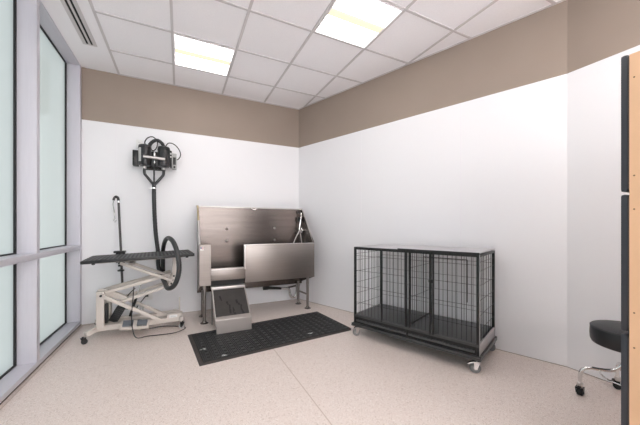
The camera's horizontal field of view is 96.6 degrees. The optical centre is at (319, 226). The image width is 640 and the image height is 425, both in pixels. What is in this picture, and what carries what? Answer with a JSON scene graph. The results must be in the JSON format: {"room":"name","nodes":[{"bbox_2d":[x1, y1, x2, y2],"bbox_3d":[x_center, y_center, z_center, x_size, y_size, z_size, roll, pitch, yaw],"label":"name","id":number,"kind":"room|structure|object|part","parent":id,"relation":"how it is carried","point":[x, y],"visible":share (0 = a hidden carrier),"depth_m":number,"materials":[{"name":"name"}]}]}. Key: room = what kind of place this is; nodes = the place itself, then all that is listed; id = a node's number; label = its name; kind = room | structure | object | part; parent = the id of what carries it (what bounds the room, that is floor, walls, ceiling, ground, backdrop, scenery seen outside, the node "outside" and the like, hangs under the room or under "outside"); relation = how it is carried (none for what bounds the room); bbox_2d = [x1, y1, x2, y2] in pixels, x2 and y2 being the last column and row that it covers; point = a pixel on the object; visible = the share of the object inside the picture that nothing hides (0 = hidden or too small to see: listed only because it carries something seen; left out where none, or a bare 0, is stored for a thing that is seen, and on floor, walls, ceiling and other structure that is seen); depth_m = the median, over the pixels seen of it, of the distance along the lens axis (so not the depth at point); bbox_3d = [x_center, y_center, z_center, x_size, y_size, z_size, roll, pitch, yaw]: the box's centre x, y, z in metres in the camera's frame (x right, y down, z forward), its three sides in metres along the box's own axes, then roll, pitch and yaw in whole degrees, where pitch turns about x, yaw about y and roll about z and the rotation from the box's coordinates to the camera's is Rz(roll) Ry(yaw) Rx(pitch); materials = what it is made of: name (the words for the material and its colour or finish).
{"room":"pet grooming room","nodes":[
{"label":"pet grooming room","id":0,"kind":"room"},
{"bbox_2d":[0,0,81,404],"bbox_3d":[-1.461,-0.388,0.387,0.190,3.115,6.585,0,0,-26],"label":"wall","id":1,"kind":"structure","parent":0,"point":[31,14],"depth_m":2.32,"materials":[{"name":"metal"}]},
{"bbox_2d":[0,0,16,378],"bbox_3d":[-2.190,-0.388,1.789,0.018,2.991,1.064,0,0,-26],"label":"window","id":2,"kind":"structure","parent":1,"relation":"in","point":[8,8],"depth_m":2.19,"materials":[{"name":"clear glass"}]},
{"bbox_3d":[-2.194,-0.833,1.787,0.001,2.101,1.064,0,0,-26],"label":"pane","id":3,"kind":"part","parent":2,"relation":"part of","materials":[{"name":"clear glass"}]},
{"bbox_3d":[-2.194,0.687,1.787,0.001,0.842,1.064,0,0,-26],"label":"pane","id":4,"kind":"part","parent":2,"relation":"part of","materials":[{"name":"clear glass"}]},
{"bbox_2d":[40,25,66,344],"bbox_3d":[-2.685,-0.388,2.796,0.018,2.991,1.064,0,0,-26],"label":"window","id":5,"kind":"structure","parent":1,"relation":"in","point":[53,67],"depth_m":2.95,"materials":[{"name":"clear glass"}]},
{"bbox_3d":[-2.690,-0.833,2.793,0.001,2.101,1.064,0,0,-26],"label":"pane","id":6,"kind":"part","parent":5,"relation":"part of","materials":[{"name":"clear glass"}]},
{"bbox_3d":[-2.690,0.687,2.793,0.001,0.842,1.064,0,0,-26],"label":"pane","id":7,"kind":"part","parent":5,"relation":"part of","materials":[{"name":"clear glass"}]},
{"bbox_2d":[80,67,298,324],"bbox_3d":[-1.652,-0.362,4.014,3.170,3.185,0.107,0,0,-26],"label":"wall","id":8,"kind":"structure","parent":0,"point":[236,152],"depth_m":3.79,"materials":[{"name":"beige paint"}]},
{"bbox_2d":[136,139,142,147],"bbox_3d":[-2.302,-1.052,3.632,0.070,0.115,0.010,0,0,-26],"label":"wall outlet","id":9,"kind":"object","parent":8,"relation":"attached to","point":[138,142],"visible":0.58,"depth_m":3.62,"materials":[{"name":"white plastic"}]},
{"bbox_2d":[145,291,152,299],"bbox_3d":[-2.211,0.885,3.678,0.090,0.115,0.010,0,0,-26],"label":"wall outlet","id":10,"kind":"object","parent":8,"relation":"attached to","point":[150,296],"visible":0.63,"depth_m":3.68,"materials":[{"name":"white plastic"}]},
{"bbox_2d":[132,136,181,290],"bbox_3d":[-1.877,-0.232,3.251,0.532,1.825,1.068,0,0,-26],"label":"dryer","id":11,"kind":"object","parent":8,"relation":"attached to","point":[164,158],"visible":0.88,"depth_m":3.53,"materials":[{"name":"black plastic"}]},
{"bbox_2d":[138,144,151,166],"bbox_3d":[-2.148,-0.875,3.496,0.144,0.254,0.144,0,0,-26],"label":"canister","id":12,"kind":"object","parent":11,"relation":"on","point":[143,149],"depth_m":3.44,"materials":[{"name":"black plastic"}]},
{"bbox_3d":[-2.165,-1.031,3.613,0.196,0.229,0.074,0,0,4],"label":"power cord","id":13,"kind":"part","parent":11,"relation":"part of","materials":[{"name":"black plastic"}]},
{"bbox_2d":[157,146,169,167],"bbox_3d":[-1.964,-0.875,3.586,0.144,0.254,0.144,0,0,-26],"label":"canister","id":14,"kind":"object","parent":11,"relation":"on","point":[163,151],"depth_m":3.53,"materials":[{"name":"black plastic"}]},
{"bbox_2d":[41,0,565,109],"bbox_3d":[0.302,-1.921,1.257,4.141,0.067,6.589,0,0,-26],"label":"ceiling","id":15,"kind":"structure","parent":0,"point":[279,59],"depth_m":2.89,"materials":[{"name":"tile"}]},
{"bbox_2d":[60,0,96,46],"bbox_3d":[-2.035,-1.890,2.242,0.118,0.008,1.620,0,0,-26],"label":"ceiling vent","id":16,"kind":"object","parent":15,"relation":"in","point":[71,7],"visible":1,"depth_m":2.62,"materials":[{"name":"silver metal"}]},
{"bbox_2d":[174,34,234,75],"bbox_3d":[-1.298,-1.888,3.179,0.582,0.010,0.582,0,0,-26],"label":"recessed light","id":17,"kind":"object","parent":15,"relation":"in","point":[192,53],"visible":1,"depth_m":3.14,"materials":[{"name":"plastic"}]},
{"bbox_2d":[314,0,402,47],"bbox_3d":[0.336,-1.888,2.623,0.582,0.010,0.582,0,0,-26],"label":"recessed light","id":18,"kind":"object","parent":15,"relation":"in","point":[358,23],"visible":1,"depth_m":2.61,"materials":[{"name":"plastic"}]},
{"bbox_2d":[0,299,620,424],"bbox_3d":[0.302,1.200,1.255,4.140,0.060,6.585,0,0,-26],"label":"floor","id":19,"kind":"structure","parent":0,"point":[117,377],"depth_m":2.07,"materials":[{"name":"beige tile"}]},
{"bbox_2d":[80,250,194,344],"bbox_3d":[-1.988,0.734,3.203,1.036,0.871,0.711,0,0,-26],"label":"table","id":20,"kind":"object","parent":19,"relation":"on","point":[105,297],"visible":0.97,"depth_m":3.12,"materials":[{"name":"black rubber"},{"name":"painted metal"},{"name":"black plastic"}]},
{"bbox_3d":[-2.327,1.067,2.895,0.050,0.065,0.107,0,0,19],"label":"caster arm","id":21,"kind":"part","parent":20,"relation":"part of"},
{"bbox_3d":[-2.290,0.863,2.980,0.067,0.375,0.090,0,0,-26],"label":"post","id":22,"kind":"part","parent":20,"relation":"part of","materials":[{"name":"beige metal"}]},
{"bbox_3d":[-2.382,0.880,3.186,0.082,0.340,0.100,0,0,-26],"label":"post","id":23,"kind":"part","parent":20,"relation":"part of","materials":[{"name":"beige metal"}]},
{"bbox_2d":[112,196,125,282],"bbox_3d":[-2.367,0.152,3.353,0.133,1.038,0.092,0,0,-26],"label":"post","id":24,"kind":"object","parent":20,"relation":"attached to","point":[121,269],"visible":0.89,"depth_m":3.37,"materials":[{"name":"grey metal"}]},
{"bbox_2d":[109,288,148,321],"bbox_3d":[-2.240,0.872,3.365,0.328,0.352,0.524,0,0,-26],"label":"box","id":25,"kind":"object","parent":20,"relation":"on","point":[118,311],"visible":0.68,"depth_m":3.10,"materials":[{"name":"black plastic"}]},
{"bbox_3d":[-2.018,0.871,3.048,0.567,0.367,0.030,0,0,-26],"label":"lift arm","id":26,"kind":"part","parent":20,"relation":"part of"},
{"bbox_3d":[-1.971,0.356,3.135,0.825,0.055,0.040,0,0,-30],"label":"rail","id":27,"kind":"part","parent":20,"relation":"part of","materials":[{"name":"metal"}]},
{"bbox_3d":[-2.137,0.871,3.290,0.567,0.367,0.030,0,0,-26],"label":"lift arm","id":28,"kind":"part","parent":20,"relation":"part of"},
{"bbox_3d":[-1.988,0.329,3.203,0.993,0.059,0.643,0,0,-30],"label":"edge trim","id":29,"kind":"part","parent":20,"relation":"part of","materials":[{"name":"black plastic"}]},
{"bbox_3d":[-2.005,0.625,3.117,0.652,0.188,0.030,0,0,-26],"label":"lift arm","id":30,"kind":"part","parent":20,"relation":"part of"},
{"bbox_3d":[-2.124,0.625,3.359,0.652,0.188,0.030,0,0,-26],"label":"lift arm","id":31,"kind":"part","parent":20,"relation":"part of"},
{"bbox_3d":[-1.911,0.734,3.136,0.547,0.186,0.030,0,0,-26],"label":"lift arm","id":32,"kind":"part","parent":20,"relation":"part of"},
{"bbox_3d":[-1.890,0.497,3.116,0.501,0.250,0.030,0,0,-26],"label":"lift arm","id":33,"kind":"part","parent":20,"relation":"part of"},
{"bbox_3d":[-2.030,0.734,3.379,0.547,0.186,0.030,0,0,-26],"label":"lift arm","id":34,"kind":"part","parent":20,"relation":"part of"},
{"bbox_3d":[-2.009,0.497,3.358,0.501,0.250,0.030,0,0,-26],"label":"lift arm","id":35,"kind":"part","parent":20,"relation":"part of"},
{"bbox_2d":[120,282,185,337],"bbox_3d":[-1.823,0.897,3.147,0.623,0.541,0.347,0,0,-26],"label":"foot pedal","id":36,"kind":"object","parent":20,"relation":"attached to","point":[143,324],"visible":0.99,"depth_m":3.02,"materials":[{"name":"grey"}]},
{"bbox_3d":[-1.969,1.049,3.037,0.264,0.093,0.100,0,0,-26],"label":"plate","id":37,"kind":"part","parent":36,"relation":"part of","materials":[{"name":"beige metal"}]},
{"bbox_2d":[196,205,313,333],"bbox_3d":[-0.777,0.443,3.728,1.507,1.455,0.932,0,0,-26],"label":"tub","id":38,"kind":"object","parent":19,"relation":"on","point":[239,249],"visible":1,"depth_m":3.84,"materials":[{"name":"silver metal"}]},
{"bbox_3d":[-1.509,0.284,3.545,0.012,1.111,0.446,0,0,-26],"label":"panel","id":39,"kind":"part","parent":38,"relation":"part of","materials":[{"name":"silver metal"}]},
{"bbox_3d":[-1.469,0.070,3.458,0.024,0.304,0.256,0,0,-26],"label":"rail","id":40,"kind":"part","parent":38,"relation":"part of","materials":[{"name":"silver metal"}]},
{"bbox_3d":[-1.534,0.994,3.725,0.037,0.328,0.038,0,0,-26],"label":"leg","id":41,"kind":"part","parent":38,"relation":"part of","materials":[{"name":"silver metal"}]},
{"bbox_3d":[-1.400,0.929,3.452,0.037,0.458,0.038,0,0,-26],"label":"leg","id":42,"kind":"part","parent":38,"relation":"part of","materials":[{"name":"silver metal"}]},
{"bbox_3d":[-1.363,0.455,3.382,0.130,0.494,0.039,0,0,-26],"label":"panel","id":43,"kind":"part","parent":38,"relation":"part of","materials":[{"name":"silver metal"}]},
{"bbox_3d":[-1.125,0.584,3.498,0.400,0.132,0.030,0,0,-26],"label":"panel","id":44,"kind":"part","parent":38,"relation":"part of","materials":[{"name":"silver metal"}]},
{"bbox_3d":[-0.950,0.302,4.077,1.485,1.136,0.016,0,0,-26],"label":"panel","id":45,"kind":"part","parent":38,"relation":"part of","materials":[{"name":"silver metal"}]},
{"bbox_3d":[-0.512,0.466,3.788,0.955,0.472,0.034,0,0,-26],"label":"panel","id":46,"kind":"part","parent":38,"relation":"part of","materials":[{"name":"silver metal"}]},
{"bbox_3d":[-0.330,0.994,4.329,0.037,0.328,0.038,0,0,-26],"label":"leg","id":47,"kind":"part","parent":38,"relation":"part of","materials":[{"name":"silver metal"}]},
{"bbox_3d":[-0.188,0.284,4.195,0.012,1.111,0.446,0,0,-26],"label":"panel","id":48,"kind":"part","parent":38,"relation":"part of","materials":[{"name":"silver metal"}]},
{"bbox_3d":[-0.177,0.931,4.087,0.037,0.453,0.038,0,0,-26],"label":"leg","id":49,"kind":"part","parent":38,"relation":"part of","materials":[{"name":"silver metal"}]},
{"bbox_2d":[188,311,350,365],"bbox_3d":[-0.522,1.162,3.155,1.634,0.014,0.809,0,0,-31],"label":"mat","id":50,"kind":"object","parent":19,"relation":"on","point":[209,347],"visible":0.94,"depth_m":3.00,"materials":[{"name":"rubber"}]},
{"bbox_2d":[351,244,496,372],"bbox_3d":[0.993,0.688,2.865,1.250,0.964,0.640,0,0,42],"label":"dog crate","id":51,"kind":"object","parent":19,"relation":"on","point":[454,336],"visible":1,"depth_m":2.65,"materials":[{"name":"black metal"}]},
{"bbox_3d":[0.381,0.628,3.078,0.022,0.807,0.022,0,0,42],"label":"corner post","id":52,"kind":"part","parent":51,"relation":"part of","materials":[{"name":"black metal"}]},
{"bbox_2d":[356,250,380,316],"bbox_3d":[0.504,0.593,2.967,0.309,0.699,0.008,0,0,42],"label":"grille","id":53,"kind":"object","parent":51,"relation":"attached to","point":[357,314],"depth_m":2.96,"materials":[{"name":"black metal"}]},
{"bbox_2d":[358,250,379,311],"bbox_3d":[0.566,0.593,3.278,0.008,0.699,0.521,0,0,42],"label":"grille","id":54,"kind":"object","parent":51,"relation":"attached to","point":[360,250],"depth_m":3.15,"materials":[{"name":"black metal"}]},
{"bbox_3d":[0.747,0.628,3.480,0.022,0.807,0.022,0,0,42],"label":"corner post","id":55,"kind":"part","parent":51,"relation":"part of","materials":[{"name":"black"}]},
{"bbox_3d":[0.780,0.219,3.082,0.594,0.008,0.560,0,0,42],"label":"lid","id":56,"kind":"part","parent":51,"relation":"part of","materials":[{"name":"grey"}]},
{"bbox_2d":[356,304,426,326],"bbox_3d":[0.785,0.947,3.067,0.588,0.026,0.541,0,0,42],"label":"tray","id":57,"kind":"object","parent":51,"relation":"on","point":[387,320],"depth_m":2.99,"materials":[{"name":"grey plastic"}]},
{"bbox_2d":[383,252,404,323],"bbox_3d":[0.717,0.593,2.773,0.239,0.699,0.008,0,0,42],"label":"grille","id":58,"kind":"object","parent":51,"relation":"attached to","point":[384,321],"depth_m":2.77,"materials":[{"name":"black metal"}]},
{"bbox_3d":[0.811,0.628,2.686,0.018,0.807,0.022,0,0,42],"label":"post","id":59,"kind":"part","parent":51,"relation":"part of","materials":[{"name":"black metal"}]},
{"bbox_2d":[385,252,428,307],"bbox_3d":[0.971,0.593,3.277,0.583,0.699,0.008,0,0,42],"label":"grille","id":60,"kind":"object","parent":51,"relation":"attached to","point":[398,252],"depth_m":3.29,"materials":[{"name":"black metal"}]},
{"bbox_3d":[0.839,0.628,2.662,0.018,0.807,0.022,0,0,42],"label":"post","id":61,"kind":"part","parent":51,"relation":"part of","materials":[{"name":"black metal"}]},
{"bbox_3d":[0.821,0.953,2.676,1.214,0.022,0.025,0,0,42],"label":"tray rail","id":62,"kind":"part","parent":51,"relation":"part of","materials":[{"name":"grey metal"}]},
{"bbox_2d":[411,253,428,330],"bbox_3d":[0.911,0.593,2.597,0.176,0.699,0.008,0,0,42],"label":"grille","id":63,"kind":"object","parent":51,"relation":"attached to","point":[413,328],"depth_m":2.60,"materials":[{"name":"black metal"}]},
{"bbox_2d":[411,253,428,323],"bbox_3d":[1.008,0.587,2.874,0.012,0.688,0.521,0,0,42],"label":"grille","id":64,"kind":"object","parent":51,"relation":"attached to","point":[417,320],"depth_m":2.81,"materials":[{"name":"black metal"}]},
{"bbox_3d":[1.005,0.234,2.878,1.214,0.022,0.565,0,0,42],"label":"rail","id":65,"kind":"part","parent":51,"relation":"part of","materials":[{"name":"black"}]},
{"bbox_3d":[1.005,1.048,2.878,1.244,0.033,0.605,0,0,42],"label":"frame","id":66,"kind":"part","parent":51,"relation":"part of","materials":[{"name":"grey metal"}]},
{"bbox_3d":[1.194,0.628,3.073,0.020,0.807,0.022,0,0,42],"label":"post","id":67,"kind":"part","parent":51,"relation":"part of","materials":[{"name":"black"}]},
{"bbox_3d":[1.195,0.210,2.699,0.696,0.009,0.572,0,0,42],"label":"lid","id":68,"kind":"part","parent":51,"relation":"part of","materials":[{"name":"grey"}]},
{"bbox_3d":[1.296,0.538,2.970,0.448,0.424,0.008,0,0,42],"label":"hatch frame","id":69,"kind":"part","parent":51,"relation":"part of","materials":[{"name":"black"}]},
{"bbox_2d":[410,314,490,343],"bbox_3d":[1.217,0.947,2.674,0.578,0.026,0.541,0,0,42],"label":"tray","id":70,"kind":"object","parent":51,"relation":"on","point":[453,336],"depth_m":2.59,"materials":[{"name":"grey plastic"}]},
{"bbox_2d":[434,255,475,341],"bbox_3d":[1.131,0.593,2.396,0.335,0.699,0.008,0,0,42],"label":"grille","id":71,"kind":"object","parent":51,"relation":"attached to","point":[436,334],"depth_m":2.37,"materials":[{"name":"black metal"}]},
{"bbox_2d":[434,256,491,323],"bbox_3d":[1.411,0.593,2.876,0.567,0.699,0.008,0,0,42],"label":"grille","id":72,"kind":"object","parent":51,"relation":"attached to","point":[455,256],"depth_m":2.83,"materials":[{"name":"black metal"}]},
{"bbox_3d":[1.262,0.628,2.276,0.022,0.807,0.022,0,0,42],"label":"corner post","id":73,"kind":"part","parent":51,"relation":"part of","materials":[{"name":"black metal"}]},
{"bbox_3d":[1.264,0.627,2.268,0.015,0.805,0.011,0,0,42],"label":"trim","id":74,"kind":"part","parent":51,"relation":"part of","materials":[{"name":"black metal"}]},
{"bbox_2d":[480,255,493,337],"bbox_3d":[1.446,0.593,2.476,0.008,0.699,0.521,0,0,42],"label":"grille","id":75,"kind":"object","parent":51,"relation":"attached to","point":[490,329],"depth_m":2.54,"materials":[{"name":"black metal"}]},
{"bbox_3d":[1.450,0.983,2.472,0.012,0.090,0.521,0,0,42],"label":"panel","id":76,"kind":"part","parent":51,"relation":"part of","materials":[{"name":"grey"}]},
{"bbox_3d":[1.628,0.628,2.677,0.022,0.807,0.022,0,0,42],"label":"corner post","id":77,"kind":"part","parent":51,"relation":"part of","materials":[{"name":"black metal"}]},
{"bbox_2d":[575,320,625,395],"bbox_3d":[2.011,0.912,1.848,0.410,0.516,0.407,0,0,-14],"label":"stool","id":78,"kind":"object","parent":19,"relation":"on","point":[605,333],"visible":0.61,"depth_m":1.89,"materials":[{"name":"black leather"}]},
{"bbox_3d":[1.899,0.981,1.921,0.135,0.229,0.211,0,0,-26],"label":"leg","id":79,"kind":"part","parent":78,"relation":"part of","materials":[{"name":"silver metal"}]},
{"bbox_3d":[2.011,0.720,1.848,0.386,0.131,0.386,0,0,-26],"label":"seat","id":80,"kind":"part","parent":78,"relation":"part of","materials":[{"name":"black leather"}]},
{"bbox_3d":[2.085,0.981,1.962,0.023,0.229,0.244,0,0,33],"label":"leg","id":81,"kind":"part","parent":78,"relation":"part of","materials":[{"name":"silver metal"}]},
{"bbox_2d":[621,51,639,424],"bbox_3d":[1.681,0.259,1.012,0.889,1.822,0.652,0,0,-26],"label":"storage cabinet","id":82,"kind":"object","parent":19,"relation":"on","point":[630,64],"visible":1,"depth_m":1.06,"materials":[{"name":"beige wood"}]},
{"bbox_3d":[1.551,0.668,1.278,0.880,0.520,0.022,0,0,-26],"label":"door","id":83,"kind":"part","parent":82,"relation":"part of","materials":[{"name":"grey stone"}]},
{"bbox_3d":[1.551,0.138,1.278,0.880,0.520,0.022,0,0,-26],"label":"door","id":84,"kind":"part","parent":82,"relation":"part of","materials":[{"name":"grey stone"}]},
{"bbox_3d":[1.551,-0.392,1.278,0.880,0.520,0.022,0,0,-26],"label":"door","id":85,"kind":"part","parent":82,"relation":"part of","materials":[{"name":"grey metal"}]},
{"bbox_2d":[299,0,566,366],"bbox_3d":[0.889,-0.362,3.524,3.281,3.185,0.107,0,0,43],"label":"wall","id":86,"kind":"structure","parent":0,"point":[464,144],"depth_m":2.94,"materials":[{"name":"beige paint"}]},
{"bbox_2d":[567,0,639,383],"bbox_3d":[2.877,-0.362,0.815,0.107,3.185,3.521,0,0,-26],"label":"wall","id":87,"kind":"structure","parent":0,"point":[600,33],"depth_m":2.21,"materials":[{"name":"beige paint"}]}
]}

